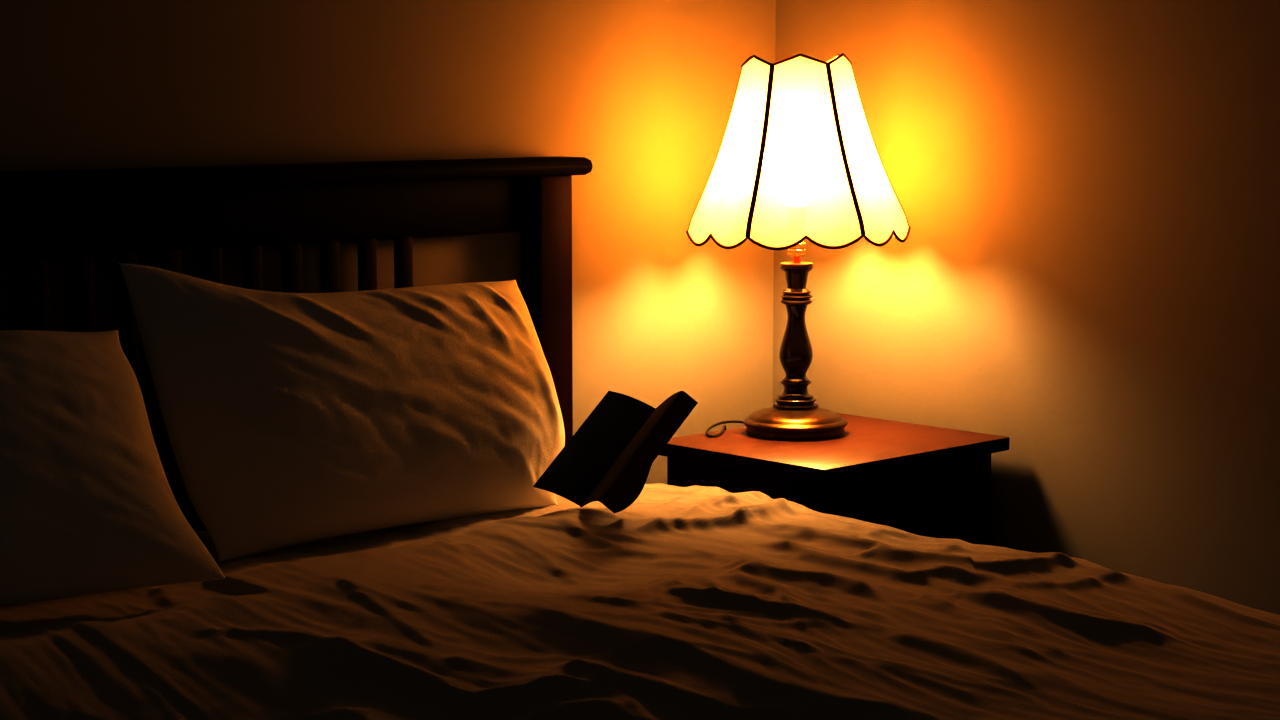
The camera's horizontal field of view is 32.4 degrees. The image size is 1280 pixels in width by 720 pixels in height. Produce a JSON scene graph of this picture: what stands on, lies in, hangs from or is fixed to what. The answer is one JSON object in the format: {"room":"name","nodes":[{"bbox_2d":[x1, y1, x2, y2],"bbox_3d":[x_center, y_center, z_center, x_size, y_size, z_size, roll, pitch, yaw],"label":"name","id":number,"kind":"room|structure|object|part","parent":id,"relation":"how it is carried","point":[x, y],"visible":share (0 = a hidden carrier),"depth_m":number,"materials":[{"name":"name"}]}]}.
{"room":"bedroom","nodes":[
{"label":"bedroom","id":0,"kind":"room"},
{"bbox_2d":[0,0,775,530],"bbox_3d":[-0.990,-0.487,2.817,3.500,2.600,0.100,-7,10,-43],"label":"wall","id":1,"kind":"structure","parent":0,"point":[643,91],"depth_m":3.44,"materials":[{"name":"paint"}]},
{"bbox_2d":[773,0,1279,614],"bbox_3d":[1.516,-0.466,2.646,0.100,2.600,3.600,-7,10,-43],"label":"wall","id":2,"kind":"structure","parent":0,"point":[1085,276],"depth_m":3.48,"materials":[{"name":"paint"}]},
{"bbox_3d":[0.249,1.012,1.685,3.500,0.100,3.700,-7,10,-43],"label":"floor","id":3,"kind":"structure","parent":0,"visible":0},
{"bbox_2d":[0,156,592,518],"bbox_3d":[-0.050,0.356,2.301,1.743,1.053,2.074,-7,10,-43],"label":"headboard","id":4,"kind":"object","parent":3,"relation":"on","point":[81,216],"visible":0.48,"depth_m":3.17,"materials":[{"name":"brown wood"}]},
{"bbox_3d":[-0.746,-0.185,2.975,1.558,0.090,0.018,-7,10,-43],"label":"panel","id":5,"kind":"part","parent":4,"relation":"part of","materials":[{"name":"brown wood"}]},
{"bbox_3d":[-0.733,-0.241,2.954,1.743,0.028,0.088,-7,10,-43],"label":"cap rail","id":6,"kind":"part","parent":4,"relation":"part of","materials":[{"name":"brown wood"}]},
{"bbox_3d":[-0.150,0.213,3.575,0.068,1.026,0.052,-7,10,-43],"label":"post","id":7,"kind":"part","parent":4,"relation":"part of","materials":[{"name":"brown wood"}]},
{"bbox_3d":[-0.032,0.593,2.313,1.490,0.220,1.985,-7,10,-43],"label":"mattress","id":8,"kind":"object","parent":4,"relation":"on","visible":0},
{"bbox_2d":[0,483,1279,719],"bbox_3d":[-0.018,0.519,2.273,1.750,0.435,2.039,-7,10,-43],"label":"duvet","id":9,"kind":"object","parent":8,"relation":"on","point":[695,602],"visible":0.79,"depth_m":2.48,"materials":[{"name":"beige fabric"}]},
{"bbox_2d":[0,330,225,606],"bbox_3d":[-0.850,0.133,2.517,0.724,0.304,0.241,-5,9,-36],"label":"pillow","id":10,"kind":"object","parent":9,"relation":"on","point":[88,504],"visible":1,"depth_m":2.58,"materials":[{"name":"beige fabric"}]},
{"bbox_2d":[119,263,564,561],"bbox_3d":[-0.373,0.041,3.090,0.658,0.375,0.244,-6,9,-39],"label":"pillow","id":11,"kind":"object","parent":9,"relation":"on","point":[289,419],"visible":0.98,"depth_m":2.98,"materials":[{"name":"beige fabric"}]},
{"bbox_2d":[533,391,697,512],"bbox_3d":[-0.036,0.125,3.132,0.175,0.157,0.210,6,9,40],"label":"open book","id":12,"kind":"object","parent":9,"relation":"on","point":[609,459],"visible":1,"depth_m":3.14,"materials":[{"name":"black paper"}]},
{"bbox_2d":[659,413,1008,544],"bbox_3d":[0.310,0.425,3.594,0.451,0.600,0.373,-7,10,-43],"label":"nightstand","id":13,"kind":"object","parent":3,"relation":"on","point":[923,480],"visible":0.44,"depth_m":3.46,"materials":[{"name":"brown wood"}]},
{"bbox_2d":[686,53,910,440],"bbox_3d":[0.258,-0.062,3.593,0.340,0.868,0.363,5,9,35],"label":"table lamp","id":14,"kind":"object","parent":13,"relation":"on","point":[798,159],"visible":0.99,"depth_m":3.47,"materials":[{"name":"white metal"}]},
{"bbox_3d":[0.121,-0.341,3.559,0.089,0.267,0.008,0,7,0],"label":"rib trim","id":15,"kind":"part","parent":14,"relation":"part of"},
{"bbox_3d":[0.150,0.233,3.639,0.059,0.272,0.126,2,7,18],"label":"power cord","id":16,"kind":"part","parent":14,"relation":"part of","materials":[{"name":"black rubber"}]},
{"bbox_3d":[0.188,-0.328,3.444,0.008,0.266,0.092,4,8,27],"label":"rib trim","id":17,"kind":"part","parent":14,"relation":"part of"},
{"bbox_3d":[0.255,-0.037,3.596,0.072,0.228,0.072,-7,10,-43],"label":"stem","id":18,"kind":"part","parent":14,"relation":"part of","materials":[{"name":"brown wood"}]},
{"bbox_3d":[0.252,-0.482,3.541,0.172,0.022,0.174,-7,10,-43],"label":"trim","id":19,"kind":"part","parent":14,"relation":"part of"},
{"bbox_2d":[788,240,805,262],"bbox_3d":[0.255,-0.209,3.575,0.031,0.103,0.030,-7,10,-43],"label":"socket","id":20,"kind":"object","parent":14,"relation":"attached to","point":[799,250],"depth_m":3.57,"materials":[{"name":"gold metal"}]},
{"bbox_3d":[0.257,-0.341,3.559,0.345,0.303,0.350,-7,10,-43],"label":"lamp shade","id":21,"kind":"part","parent":14,"relation":"part of","materials":[{"name":"beige fabric"}]},
{"bbox_3d":[0.257,-0.203,3.576,0.350,0.030,0.354,-7,10,-43],"label":"rim trim","id":22,"kind":"part","parent":14,"relation":"part of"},
{"bbox_3d":[0.322,-0.330,3.443,0.008,0.264,0.097,-4,8,-32],"label":"rib trim","id":23,"kind":"part","parent":14,"relation":"part of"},
{"bbox_3d":[0.388,-0.346,3.558,0.099,0.263,0.008,0,7,0],"label":"rib trim","id":24,"kind":"part","parent":14,"relation":"part of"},
{"bbox_3d":[0.425,0.264,3.451,0.375,0.155,0.012,-7,10,-43],"label":"drawer","id":25,"kind":"part","parent":13,"relation":"part of","materials":[{"name":"brown wood"}]}
]}

